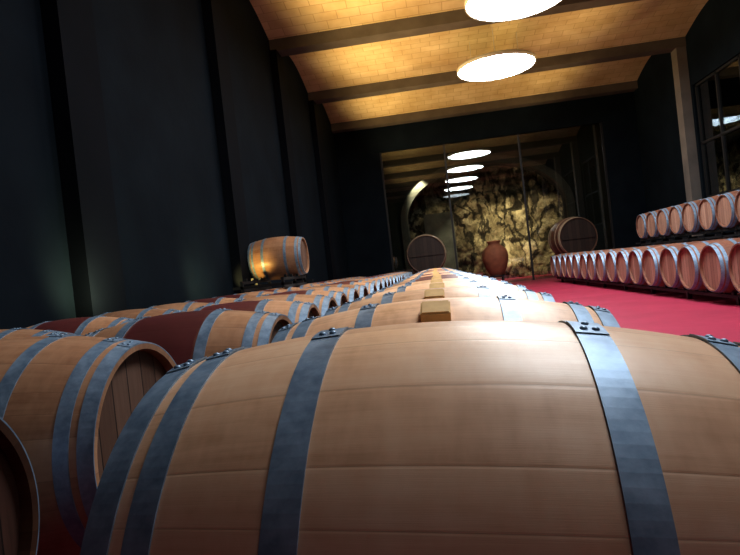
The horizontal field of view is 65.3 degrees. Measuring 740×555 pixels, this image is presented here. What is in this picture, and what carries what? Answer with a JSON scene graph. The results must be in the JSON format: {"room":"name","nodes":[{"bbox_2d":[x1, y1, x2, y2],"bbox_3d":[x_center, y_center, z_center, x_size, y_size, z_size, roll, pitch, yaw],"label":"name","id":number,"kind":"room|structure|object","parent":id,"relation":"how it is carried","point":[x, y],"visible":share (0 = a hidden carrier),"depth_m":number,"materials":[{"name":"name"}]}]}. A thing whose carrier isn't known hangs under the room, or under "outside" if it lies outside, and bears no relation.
{"room":"wine cellar","nodes":[
{"label":"wine cellar","id":0,"kind":"room"},
{"bbox_2d":[0,0,349,328],"bbox_3d":[-2.269,-2.454,11.677,0.300,7.000,29.200,-6,1,7],"label":"wall","id":1,"kind":"structure","parent":0,"point":[153,60],"depth_m":6.94,"materials":[{"name":"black paint"}]},
{"bbox_2d":[40,0,126,317],"bbox_3d":[-2.708,-1.902,5.297,0.158,6.113,0.560,-6,1,7],"label":"pilaster","id":2,"kind":"object","parent":1,"relation":"attached to","point":[68,25],"visible":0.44,"depth_m":5.15,"materials":[{"name":"paint"}]},
{"bbox_2d":[201,0,253,293],"bbox_3d":[-2.261,-1.988,9.271,0.158,6.113,0.560,-6,1,7],"label":"pilaster","id":3,"kind":"object","parent":1,"relation":"attached to","point":[212,10],"visible":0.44,"depth_m":9.02,"materials":[{"name":"paint"}]},
{"bbox_2d":[269,49,307,283],"bbox_3d":[-1.813,-2.074,13.245,0.158,6.113,0.560,-6,1,7],"label":"pilaster","id":4,"kind":"object","parent":1,"relation":"attached to","point":[283,121],"visible":0.64,"depth_m":12.97,"materials":[{"name":"paint"}]},
{"bbox_2d":[308,100,336,279],"bbox_3d":[-1.365,-2.160,17.218,0.158,6.113,0.560,-6,1,7],"label":"pilaster","id":5,"kind":"object","parent":1,"relation":"attached to","point":[313,109],"visible":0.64,"depth_m":16.95,"materials":[{"name":"paint"}]},
{"bbox_2d":[269,0,639,56],"bbox_3d":[2.960,-6.055,12.621,10.600,0.750,0.400,-6,1,7],"label":"ceiling beam","id":6,"kind":"structure","parent":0,"point":[455,19],"depth_m":12.78,"materials":[{"name":"brown wood"}]},
{"bbox_2d":[249,0,707,123],"bbox_3d":[2.494,-6.031,8.547,10.600,0.360,23.380,-6,1,7],"label":"ceiling","id":7,"kind":"structure","parent":0,"point":[641,21],"depth_m":15.50,"materials":[{"name":"wood"}]},
{"bbox_2d":[331,80,637,133],"bbox_3d":[3.832,-6.222,20.360,10.600,0.750,0.400,-6,1,7],"label":"rib","id":8,"kind":"object","parent":7,"relation":"attached to","point":[624,87],"depth_m":20.19,"materials":[{"name":"brown wood"}]},
{"bbox_2d":[457,24,535,81],"bbox_3d":[3.147,-6.184,14.811,1.990,1.635,1.990,-6,1,7],"label":"ceiling lamp","id":9,"kind":"object","parent":7,"relation":"attached to","point":[496,65],"visible":1,"depth_m":14.65,"materials":[{"name":"white plastic"}]},
{"bbox_2d":[458,53,534,80],"bbox_3d":[3.236,-5.386,14.818,1.940,0.001,1.940,-6,1,7],"label":"diffuser","id":10,"kind":"object","parent":9,"relation":"attached to","point":[504,65],"depth_m":14.78,"materials":[{"name":"white plastic"}]},
{"bbox_2d":[464,0,561,21],"bbox_3d":[2.711,-6.100,10.937,1.990,1.635,1.990,-6,1,7],"label":"ceiling lamp","id":11,"kind":"object","parent":7,"relation":"attached to","point":[480,10],"visible":1,"depth_m":11.38,"materials":[{"name":"white plastic"}]},
{"bbox_2d":[409,166,563,278],"bbox_3d":[4.668,-3.246,24.762,10.603,6.800,0.592,-6,1,7],"label":"stone wall","id":12,"kind":"structure","parent":0,"point":[487,202],"depth_m":24.64,"materials":[{"name":"beige stone"}]},
{"bbox_2d":[334,92,649,276],"bbox_3d":[4.206,-3.190,20.695,10.600,6.865,0.200,-6,1,7],"label":"wall","id":13,"kind":"structure","parent":0,"point":[357,152],"depth_m":20.64,"materials":[{"name":"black paint"}]},
{"bbox_2d":[380,152,394,271],"bbox_3d":[0.672,-1.970,21.115,0.060,5.215,0.090,-6,1,7],"label":"trim","id":14,"kind":"structure","parent":13,"relation":"attached to","point":[380,152],"depth_m":21.07,"materials":[{"name":"black metal"}]},
{"bbox_2d":[443,144,457,269],"bbox_3d":[2.944,-2.221,20.854,0.060,5.215,0.090,-6,1,7],"label":"trim","id":15,"kind":"structure","parent":13,"relation":"attached to","point":[443,144],"depth_m":20.81,"materials":[{"name":"black metal"}]},
{"bbox_2d":[517,134,534,279],"bbox_3d":[5.551,-2.509,20.554,0.060,5.215,0.090,-6,1,7],"label":"trim","id":16,"kind":"structure","parent":13,"relation":"attached to","point":[518,139],"depth_m":20.52,"materials":[{"name":"black metal"}]},
{"bbox_2d":[599,123,614,248],"bbox_3d":[8.365,-2.820,20.230,0.060,5.215,0.090,-6,1,7],"label":"trim","id":17,"kind":"structure","parent":13,"relation":"attached to","point":[600,124],"depth_m":20.19,"materials":[{"name":"black metal"}]},
{"bbox_2d":[381,124,612,271],"bbox_3d":[4.411,-3.197,22.484,10.600,6.800,0.400,-6,1,7],"label":"wall","id":18,"kind":"structure","parent":0,"point":[575,153],"depth_m":22.04,"materials":[{"name":"paint"}]},
{"bbox_2d":[401,155,575,274],"bbox_3d":[4.481,-2.211,22.144,6.560,4.830,0.298,-6,1,7],"label":"stone arch","id":19,"kind":"object","parent":18,"relation":"attached to","point":[548,172],"visible":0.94,"depth_m":22.00,"materials":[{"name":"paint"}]},
{"bbox_2d":[308,37,685,103],"bbox_3d":[3.408,-6.141,16.595,10.600,0.750,0.400,-6,1,7],"label":"ceiling beam","id":20,"kind":"structure","parent":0,"point":[664,46],"depth_m":16.51,"materials":[{"name":"brown wood"}]},
{"bbox_2d":[496,274,739,342],"bbox_3d":[4.000,0.475,10.984,12.200,0.200,29.700,-6,1,7],"label":"floor","id":21,"kind":"structure","parent":0,"point":[668,312],"depth_m":7.93,"materials":[{"name":"red carpet"}]},
{"bbox_2d":[406,234,446,273],"bbox_3d":[1.938,-0.469,19.500,1.360,1.980,1.000,-6,1,7],"label":"large cask","id":22,"kind":"object","parent":21,"relation":"on","point":[425,251],"visible":0.84,"depth_m":19.03,"materials":[{"name":"brown wood"}]},
{"bbox_2d":[423,211,458,270],"bbox_3d":[2.967,-1.136,23.799,1.200,3.000,0.600,-6,1,7],"label":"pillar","id":23,"kind":"structure","parent":21,"relation":"on","point":[439,225],"depth_m":23.48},
{"bbox_2d":[482,240,507,280],"bbox_3d":[4.218,-0.480,19.344,0.860,1.500,0.860,-6,1,7],"label":"clay piece","id":24,"kind":"object","parent":21,"relation":"on","point":[494,256],"visible":0.98,"depth_m":19.06,"materials":[{"name":"ceramic"}]},
{"bbox_2d":[548,217,597,277],"bbox_3d":[6.678,-0.993,18.955,1.360,1.980,1.000,-6,1,-4],"label":"large cask","id":25,"kind":"object","parent":21,"relation":"on","point":[571,234],"visible":0.69,"depth_m":18.49,"materials":[{"name":"brown wood"}]},
{"bbox_2d":[557,277,739,305],"bbox_3d":[5.279,0.147,10.982,0.600,0.170,13.596,-6,1,7],"label":"rack","id":26,"kind":"object","parent":21,"relation":"on","point":[688,292],"visible":0.37,"depth_m":9.39,"materials":[{"name":"black metal"}]},
{"bbox_2d":[550,253,564,276],"bbox_3d":[5.961,-0.384,17.434,0.880,0.710,0.710,-6,1,7],"label":"wine barrel","id":27,"kind":"object","parent":26,"relation":"on","point":[552,259],"visible":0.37,"depth_m":17.43,"materials":[{"name":"brown wood"}]},
{"bbox_2d":[555,252,574,276],"bbox_3d":[5.891,-0.369,16.716,0.880,0.710,0.710,-6,1,6],"label":"wine barrel","id":28,"kind":"object","parent":26,"relation":"on","point":[558,258],"visible":0.25,"depth_m":16.71,"materials":[{"name":"brown wood"}]},
{"bbox_2d":[561,252,576,277],"bbox_3d":[5.810,-0.354,15.998,0.880,0.710,0.710,-6,1,7],"label":"wine barrel","id":29,"kind":"object","parent":26,"relation":"on","point":[563,257],"visible":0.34,"depth_m":16.02,"materials":[{"name":"brown wood"}]},
{"bbox_2d":[566,251,586,277],"bbox_3d":[5.717,-0.337,15.283,0.880,0.710,0.710,-6,1,6],"label":"wine barrel","id":30,"kind":"object","parent":26,"relation":"on","point":[569,268],"visible":0.3,"depth_m":15.29,"materials":[{"name":"brown wood"}]},
{"bbox_2d":[572,250,596,278],"bbox_3d":[5.628,-0.320,14.566,0.880,0.710,0.710,-6,1,7],"label":"wine barrel","id":31,"kind":"object","parent":26,"relation":"on","point":[576,258],"visible":0.33,"depth_m":14.52,"materials":[{"name":"brown wood"}]},
{"bbox_2d":[580,250,599,279],"bbox_3d":[5.566,-0.307,13.847,0.880,0.710,0.710,-6,1,7],"label":"wine barrel","id":32,"kind":"object","parent":26,"relation":"on","point":[583,258],"visible":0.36,"depth_m":13.86,"materials":[{"name":"brown wood"}]},
{"bbox_2d":[587,249,609,280],"bbox_3d":[5.467,-0.289,13.131,0.880,0.710,0.710,-6,1,6],"label":"wine barrel","id":33,"kind":"object","parent":26,"relation":"on","point":[591,269],"visible":0.33,"depth_m":13.11,"materials":[{"name":"brown wood"}]},
{"bbox_2d":[595,247,627,281],"bbox_3d":[5.388,-0.274,12.414,0.880,0.710,0.710,-6,1,7],"label":"wine barrel","id":34,"kind":"object","parent":26,"relation":"on","point":[600,258],"visible":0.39,"depth_m":12.38,"materials":[{"name":"brown wood"}]},
{"bbox_2d":[605,246,639,282],"bbox_3d":[5.319,-0.260,11.695,0.880,0.710,0.710,-6,1,7],"label":"wine barrel","id":35,"kind":"object","parent":26,"relation":"on","point":[610,261],"visible":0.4,"depth_m":11.68,"materials":[{"name":"brown wood"}]},
{"bbox_2d":[616,245,652,283],"bbox_3d":[5.232,-0.243,10.979,0.880,0.710,0.710,-6,1,6],"label":"wine barrel","id":36,"kind":"object","parent":26,"relation":"on","point":[622,256],"visible":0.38,"depth_m":10.95,"materials":[{"name":"brown wood"}]},
{"bbox_2d":[628,244,665,284],"bbox_3d":[5.150,-0.228,10.262,0.880,0.710,0.710,-6,1,7],"label":"wine barrel","id":37,"kind":"object","parent":26,"relation":"on","point":[635,256],"visible":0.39,"depth_m":10.23,"materials":[{"name":"brown wood"}]},
{"bbox_2d":[642,242,686,286],"bbox_3d":[5.062,-0.212,9.545,0.880,0.710,0.710,-6,1,7],"label":"wine barrel","id":38,"kind":"object","parent":26,"relation":"on","point":[650,257],"visible":0.38,"depth_m":9.48,"materials":[{"name":"brown wood"}]},
{"bbox_2d":[659,240,708,287],"bbox_3d":[5.008,-0.199,8.825,0.880,0.710,0.710,-6,1,6],"label":"wine barrel","id":39,"kind":"object","parent":26,"relation":"on","point":[668,256],"visible":0.38,"depth_m":8.81,"materials":[{"name":"brown wood"}]},
{"bbox_2d":[677,238,732,289],"bbox_3d":[4.902,-0.181,8.110,0.880,0.710,0.710,-6,1,7],"label":"wine barrel","id":40,"kind":"object","parent":26,"relation":"on","point":[688,256],"visible":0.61,"depth_m":8.06,"materials":[{"name":"brown wood"}]},
{"bbox_2d":[699,238,739,292],"bbox_3d":[4.819,-0.165,7.393,0.880,0.710,0.710,-6,1,7],"label":"wine barrel","id":41,"kind":"object","parent":26,"relation":"on","point":[713,259],"visible":0.88,"depth_m":7.33,"materials":[{"name":"brown wood"}]},
{"bbox_2d":[728,242,739,292],"bbox_3d":[4.759,-0.152,6.674,0.880,0.710,0.710,-6,1,8],"label":"wine barrel","id":42,"kind":"object","parent":26,"relation":"on","point":[734,254],"visible":1,"depth_m":6.91,"materials":[{"name":"brown wood"}]},
{"bbox_2d":[671,46,702,236],"bbox_3d":[8.893,-3.293,16.038,0.258,6.113,0.360,-6,1,7],"label":"column","id":43,"kind":"structure","parent":21,"relation":"on","point":[679,54],"depth_m":15.86,"materials":[{"name":"paint"}]},
{"bbox_3d":[1.120,0.632,9.131,0.600,0.160,17.206,-6,1,7],"label":"rack","id":44,"kind":"object","parent":21,"relation":"on","visible":0},
{"bbox_2d":[80,320,739,554],"bbox_3d":[0.142,0.419,0.879,0.916,0.724,0.710,-6,1,9],"label":"wine barrel","id":45,"kind":"object","parent":44,"relation":"on","point":[471,437],"visible":1,"depth_m":0.64,"materials":[{"name":"brown wood"}]},
{"bbox_2d":[404,271,461,278],"bbox_3d":[0.938,0.271,8.053,0.898,0.725,0.710,-5,1,8],"label":"wine barrel","id":46,"kind":"object","parent":44,"relation":"on","point":[436,271],"visible":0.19,"depth_m":8.01,"materials":[{"name":"brown wood"}]},
{"bbox_2d":[398,272,473,281],"bbox_3d":[0.790,0.300,6.617,0.898,0.725,0.710,-5,1,8],"label":"wine barrel","id":47,"kind":"object","parent":44,"relation":"on","point":[443,272],"visible":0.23,"depth_m":6.57,"materials":[{"name":"brown wood"}]},
{"bbox_2d":[394,272,478,283],"bbox_3d":[0.718,0.315,5.899,0.898,0.725,0.710,-5,1,8],"label":"wine barrel","id":48,"kind":"object","parent":44,"relation":"on","point":[454,272],"visible":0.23,"depth_m":5.84,"materials":[{"name":"brown wood"}]},
{"bbox_2d":[382,275,495,288],"bbox_3d":[0.551,0.346,4.465,0.898,0.725,0.710,-5,1,8],"label":"wine barrel","id":49,"kind":"object","parent":44,"relation":"on","point":[458,276],"visible":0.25,"depth_m":4.39,"materials":[{"name":"brown wood"}]},
{"bbox_2d":[390,273,487,285],"bbox_3d":[0.640,0.330,5.181,0.899,0.725,0.710,-5,1,8],"label":"wine barrel","id":50,"kind":"object","parent":44,"relation":"on","point":[457,274],"visible":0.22,"depth_m":5.11,"materials":[{"name":"brown wood"}]},
{"bbox_2d":[324,285,554,315],"bbox_3d":[0.290,0.395,2.315,0.900,0.715,0.710,-6,1,9],"label":"wine barrel","id":51,"kind":"object","parent":44,"relation":"on","point":[479,291],"visible":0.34,"depth_m":2.21,"materials":[{"name":"brown wood"}]},
{"bbox_2d":[407,271,471,278],"bbox_3d":[0.878,0.284,7.334,0.898,0.725,0.710,-5,1,8],"label":"wine barrel","id":52,"kind":"object","parent":44,"relation":"on","point":[449,271],"visible":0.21,"depth_m":7.25,"materials":[{"name":"brown wood"}]},
{"bbox_2d":[354,280,525,301],"bbox_3d":[0.385,0.378,3.031,0.916,0.738,0.710,-5,1,9],"label":"wine barrel","id":53,"kind":"object","parent":44,"relation":"on","point":[473,283],"visible":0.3,"depth_m":2.94,"materials":[{"name":"brown wood"}]},
{"bbox_2d":[372,277,507,293],"bbox_3d":[0.468,0.362,3.748,0.907,0.732,0.710,-5,1,8],"label":"wine barrel","id":54,"kind":"object","parent":44,"relation":"on","point":[463,278],"visible":0.15,"depth_m":3.67,"materials":[{"name":"brown wood"}]},
{"bbox_2d":[271,295,620,342],"bbox_3d":[0.209,0.410,1.598,0.904,0.717,0.710,-6,1,8],"label":"wine barrel","id":55,"kind":"object","parent":44,"relation":"on","point":[505,307],"visible":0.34,"depth_m":1.47,"materials":[{"name":"brown wood"}]},
{"bbox_3d":[-0.097,0.761,9.341,0.600,0.170,17.206,-6,1,7],"label":"rack","id":56,"kind":"object","parent":21,"relation":"on","visible":0},
{"bbox_2d":[0,417,39,554],"bbox_3d":[-1.248,0.569,1.109,0.880,0.710,0.710,-6,1,7],"label":"wine barrel","id":57,"kind":"object","parent":56,"relation":"on","point":[19,498],"visible":1,"depth_m":1.32,"materials":[{"name":"brown wood"}]},
{"bbox_2d":[0,333,176,554],"bbox_3d":[-1.107,0.547,1.820,0.880,0.710,0.710,-6,1,6],"label":"wine barrel","id":58,"kind":"object","parent":56,"relation":"on","point":[68,399],"visible":0.62,"depth_m":1.54,"materials":[{"name":"brown wood"}]},
{"bbox_2d":[85,308,292,364],"bbox_3d":[-0.780,0.504,2.509,0.880,0.710,0.710,-6,1,7],"label":"wine barrel","id":59,"kind":"object","parent":56,"relation":"on","point":[193,335],"visible":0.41,"depth_m":2.31,"materials":[{"name":"brown wood"}]},
{"bbox_2d":[187,299,320,322],"bbox_3d":[-0.719,0.490,3.228,0.880,0.710,0.710,-6,1,6],"label":"wine barrel","id":60,"kind":"object","parent":56,"relation":"on","point":[296,311],"visible":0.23,"depth_m":3.10,"materials":[{"name":"brown wood"}]},
{"bbox_2d":[236,293,337,316],"bbox_3d":[-0.658,0.477,3.948,0.880,0.710,0.710,-6,1,6],"label":"wine barrel","id":61,"kind":"object","parent":56,"relation":"on","point":[322,302],"visible":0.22,"depth_m":3.82,"materials":[{"name":"brown wood"}]},
{"bbox_2d":[261,289,347,305],"bbox_3d":[-0.616,0.466,4.669,0.880,0.710,0.710,-6,1,6],"label":"wine barrel","id":62,"kind":"object","parent":56,"relation":"on","point":[340,297],"visible":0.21,"depth_m":4.57,"materials":[{"name":"brown wood"}]},
{"bbox_2d":[286,286,358,301],"bbox_3d":[-0.535,0.450,5.387,0.880,0.710,0.710,-6,1,6],"label":"wine barrel","id":63,"kind":"object","parent":56,"relation":"on","point":[352,294],"visible":0.17,"depth_m":5.27,"materials":[{"name":"brown wood"}]},
{"bbox_2d":[306,284,367,296],"bbox_3d":[-0.452,0.435,6.104,0.880,0.710,0.710,-6,1,7],"label":"wine barrel","id":64,"kind":"object","parent":56,"relation":"on","point":[362,290],"visible":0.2,"depth_m":5.99,"materials":[{"name":"brown wood"}]},
{"bbox_2d":[320,281,376,293],"bbox_3d":[-0.347,0.416,6.818,0.880,0.710,0.710,-6,1,6],"label":"wine barrel","id":65,"kind":"object","parent":56,"relation":"on","point":[371,287],"visible":0.19,"depth_m":6.70,"materials":[{"name":"brown wood"}]},
{"bbox_2d":[331,280,382,290],"bbox_3d":[-0.264,0.401,7.535,0.880,0.710,0.710,-6,1,7],"label":"wine barrel","id":66,"kind":"object","parent":56,"relation":"on","point":[379,286],"visible":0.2,"depth_m":7.42,"materials":[{"name":"brown wood"}]},
{"bbox_2d":[341,279,386,287],"bbox_3d":[-0.186,0.385,8.253,0.880,0.710,0.710,-6,1,7],"label":"wine barrel","id":67,"kind":"object","parent":56,"relation":"on","point":[384,284],"visible":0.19,"depth_m":8.16,"materials":[{"name":"brown wood"}]},
{"bbox_2d":[347,277,389,286],"bbox_3d":[-0.114,0.371,8.971,0.880,0.710,0.710,-6,1,7],"label":"wine barrel","id":68,"kind":"object","parent":56,"relation":"on","point":[387,280],"visible":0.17,"depth_m":8.89,"materials":[{"name":"brown wood"}]},
{"bbox_2d":[353,277,393,284],"bbox_3d":[-0.036,0.356,9.689,0.880,0.710,0.710,-6,1,7],"label":"wine barrel","id":69,"kind":"object","parent":56,"relation":"on","point":[390,279],"visible":0.12,"depth_m":9.61,"materials":[{"name":"brown wood"}]},
{"bbox_2d":[359,276,396,282],"bbox_3d":[0.054,0.339,10.405,0.880,0.710,0.710,-6,1,7],"label":"wine barrel","id":70,"kind":"object","parent":56,"relation":"on","point":[393,278],"visible":0.16,"depth_m":10.32,"materials":[{"name":"brown wood"}]},
{"bbox_2d":[371,275,398,281],"bbox_3d":[0.141,0.323,11.122,0.880,0.710,0.710,-6,1,6],"label":"wine barrel","id":71,"kind":"object","parent":56,"relation":"on","point":[397,277],"visible":0.16,"depth_m":11.02,"materials":[{"name":"brown wood"}]},
{"bbox_3d":[-1.259,0.892,9.151,0.600,0.170,15.762,-6,1,7],"label":"rack","id":72,"kind":"object","parent":21,"relation":"on","visible":0},
{"bbox_2d":[0,327,72,339],"bbox_3d":[-1.996,0.634,3.051,0.880,0.710,0.710,-6,1,7],"label":"wine barrel","id":73,"kind":"object","parent":72,"relation":"on","point":[14,332],"visible":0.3,"depth_m":2.95,"materials":[{"name":"brown wood"}]},
{"bbox_2d":[26,315,133,335],"bbox_3d":[-1.911,0.619,3.768,0.880,0.710,0.710,-6,1,7],"label":"wine barrel","id":74,"kind":"object","parent":72,"relation":"on","point":[82,326],"visible":0.22,"depth_m":3.62,"materials":[{"name":"brown wood"}]},
{"bbox_2d":[98,307,186,318],"bbox_3d":[-1.838,0.604,4.486,0.880,0.710,0.710,-6,1,8],"label":"wine barrel","id":75,"kind":"object","parent":72,"relation":"on","point":[149,312],"visible":0.17,"depth_m":4.36,"materials":[{"name":"brown wood"}]},
{"bbox_2d":[146,301,216,310],"bbox_3d":[-1.736,0.586,5.201,0.880,0.710,0.710,-6,1,6],"label":"wine barrel","id":76,"kind":"object","parent":72,"relation":"on","point":[186,306],"visible":0.14,"depth_m":5.08,"materials":[{"name":"brown wood"}]},
{"bbox_2d":[186,297,241,303],"bbox_3d":[-1.653,0.570,5.918,0.880,0.710,0.710,-6,1,6],"label":"wine barrel","id":77,"kind":"object","parent":72,"relation":"on","point":[221,300],"visible":0.14,"depth_m":5.80,"materials":[{"name":"brown wood"}]},
{"bbox_2d":[212,294,262,298],"bbox_3d":[-1.578,0.555,6.636,0.880,0.710,0.710,-6,1,6],"label":"wine barrel","id":78,"kind":"object","parent":72,"relation":"on","point":[243,296],"visible":0.08,"depth_m":6.52,"materials":[{"name":"brown wood"}]},
{"bbox_2d":[233,291,280,294],"bbox_3d":[-1.504,0.540,7.354,0.880,0.710,0.710,-6,1,7],"label":"wine barrel","id":79,"kind":"object","parent":72,"relation":"on","point":[260,292],"visible":0.11,"depth_m":7.25,"materials":[{"name":"brown wood"}]},
{"bbox_2d":[252,289,290,291],"bbox_3d":[-1.432,0.526,8.072,0.880,0.710,0.710,-6,1,7],"label":"wine barrel","id":80,"kind":"object","parent":72,"relation":"on","point":[269,290],"visible":0.13,"depth_m":7.96,"materials":[{"name":"brown wood"}]},
{"bbox_2d":[267,287,303,289],"bbox_3d":[-1.349,0.510,8.789,0.880,0.710,0.710,-6,1,6],"label":"wine barrel","id":81,"kind":"object","parent":72,"relation":"on","point":[286,288],"visible":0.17,"depth_m":8.68,"materials":[{"name":"brown wood"}]},
{"bbox_2d":[233,274,312,291],"bbox_3d":[-1.504,0.071,9.211,0.900,0.195,1.480,-6,1,7],"label":"rack","id":82,"kind":"object","parent":81,"relation":"on","point":[304,281],"visible":0.9,"depth_m":8.81,"materials":[{"name":"black metal"}]},
{"bbox_2d":[247,236,308,279],"bbox_3d":[-1.507,-0.320,9.565,0.880,0.710,0.710,-6,1,7],"label":"wine barrel","id":83,"kind":"object","parent":82,"relation":"on","point":[272,258],"visible":0.98,"depth_m":9.29,"materials":[{"name":"brown wood"}]},
{"bbox_2d":[281,285,313,287],"bbox_3d":[-1.250,0.493,9.504,0.880,0.710,0.710,-6,1,6],"label":"wine barrel","id":84,"kind":"object","parent":72,"relation":"on","point":[299,286],"visible":0.13,"depth_m":9.39,"materials":[{"name":"brown wood"}]},
{"bbox_2d":[305,283,322,285],"bbox_3d":[-1.169,0.477,10.222,0.880,0.710,0.710,-6,1,6],"label":"wine barrel","id":85,"kind":"object","parent":72,"relation":"on","point":[311,284],"visible":0.09,"depth_m":10.13,"materials":[{"name":"brown wood"}]},
{"bbox_2d":[637,85,706,211],"bbox_3d":[9.614,-3.808,20.325,0.300,3.100,9.300,-6,1,7],"label":"wall","id":86,"kind":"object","parent":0,"point":[659,136],"depth_m":18.01,"materials":[{"name":"black paint"}]},
{"bbox_2d":[634,0,739,123],"bbox_3d":[8.218,-6.128,10.416,0.300,2.000,29.200,-6,1,7],"label":"wall","id":87,"kind":"structure","parent":0,"point":[713,39],"depth_m":15.10,"materials":[{"name":"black paint"}]},
{"bbox_2d":[697,59,739,194],"bbox_3d":[8.859,-3.666,14.021,0.010,3.100,3.400,-6,1,7],"label":"window","id":88,"kind":"structure","parent":87,"relation":"in","point":[728,77],"depth_m":14.55,"materials":[{"name":"black glass"}]},
{"bbox_2d":[650,230,739,244],"bbox_3d":[8.777,-1.109,10.462,0.300,1.900,29.200,-6,1,7],"label":"wall","id":89,"kind":"structure","parent":0,"point":[733,230],"depth_m":15.75,"materials":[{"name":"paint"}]},
{"bbox_3d":[6.994,-0.436,10.508,0.880,0.710,0.710,-6,1,7],"label":"wine barrel","id":90,"kind":"object","parent":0,"visible":0},
{"bbox_2d":[636,225,739,244],"bbox_3d":[6.934,-0.881,10.505,0.900,0.195,9.424,-6,1,7],"label":"rack","id":91,"kind":"object","parent":90,"relation":"on","point":[722,233],"visible":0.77,"depth_m":12.20,"materials":[{"name":"black metal"}]},
{"bbox_2d":[636,212,656,238],"bbox_3d":[7.389,-1.359,14.804,0.880,0.710,0.710,-6,1,7],"label":"wine barrel","id":92,"kind":"object","parent":91,"relation":"on","point":[641,228],"visible":0.37,"depth_m":14.79,"materials":[{"name":"brown wood"}]},
{"bbox_2d":[646,209,664,236],"bbox_3d":[7.306,-1.343,14.087,0.880,0.710,0.710,-6,1,7],"label":"wine barrel","id":93,"kind":"object","parent":91,"relation":"on","point":[651,225],"visible":0.32,"depth_m":14.08,"materials":[{"name":"brown wood"}]},
{"bbox_2d":[656,206,680,235],"bbox_3d":[7.212,-1.326,13.371,0.880,0.710,0.710,-6,1,7],"label":"wine barrel","id":94,"kind":"object","parent":91,"relation":"on","point":[662,220],"visible":0.35,"depth_m":13.35,"materials":[{"name":"brown wood"}]},
{"bbox_2d":[668,203,696,233],"bbox_3d":[7.131,-1.311,12.654,0.880,0.710,0.710,-6,1,7],"label":"wine barrel","id":95,"kind":"object","parent":91,"relation":"on","point":[675,213],"visible":0.35,"depth_m":12.63,"materials":[{"name":"brown wood"}]},
{"bbox_2d":[682,198,712,231],"bbox_3d":[7.040,-1.294,11.938,0.880,0.710,0.710,-6,1,7],"label":"wine barrel","id":96,"kind":"object","parent":91,"relation":"on","point":[690,220],"visible":0.34,"depth_m":11.89,"materials":[{"name":"brown wood"}]},
{"bbox_2d":[698,194,725,229],"bbox_3d":[6.978,-1.281,11.219,0.880,0.710,0.710,-6,1,7],"label":"wine barrel","id":97,"kind":"object","parent":91,"relation":"on","point":[706,215],"visible":0.52,"depth_m":11.19,"materials":[{"name":"brown wood"}]},
{"bbox_2d":[715,190,739,227],"bbox_3d":[6.892,-1.264,10.502,0.880,0.710,0.710,-6,1,7],"label":"wine barrel","id":98,"kind":"object","parent":91,"relation":"on","point":[725,214],"visible":0.94,"depth_m":10.48,"materials":[{"name":"brown wood"}]},
{"bbox_2d":[734,191,739,221],"bbox_3d":[6.803,-1.248,9.786,0.880,0.710,0.710,-6,1,7],"label":"wine barrel","id":99,"kind":"object","parent":91,"relation":"on","point":[737,198],"visible":1,"depth_m":10.06,"materials":[{"name":"brown wood"}]}
]}

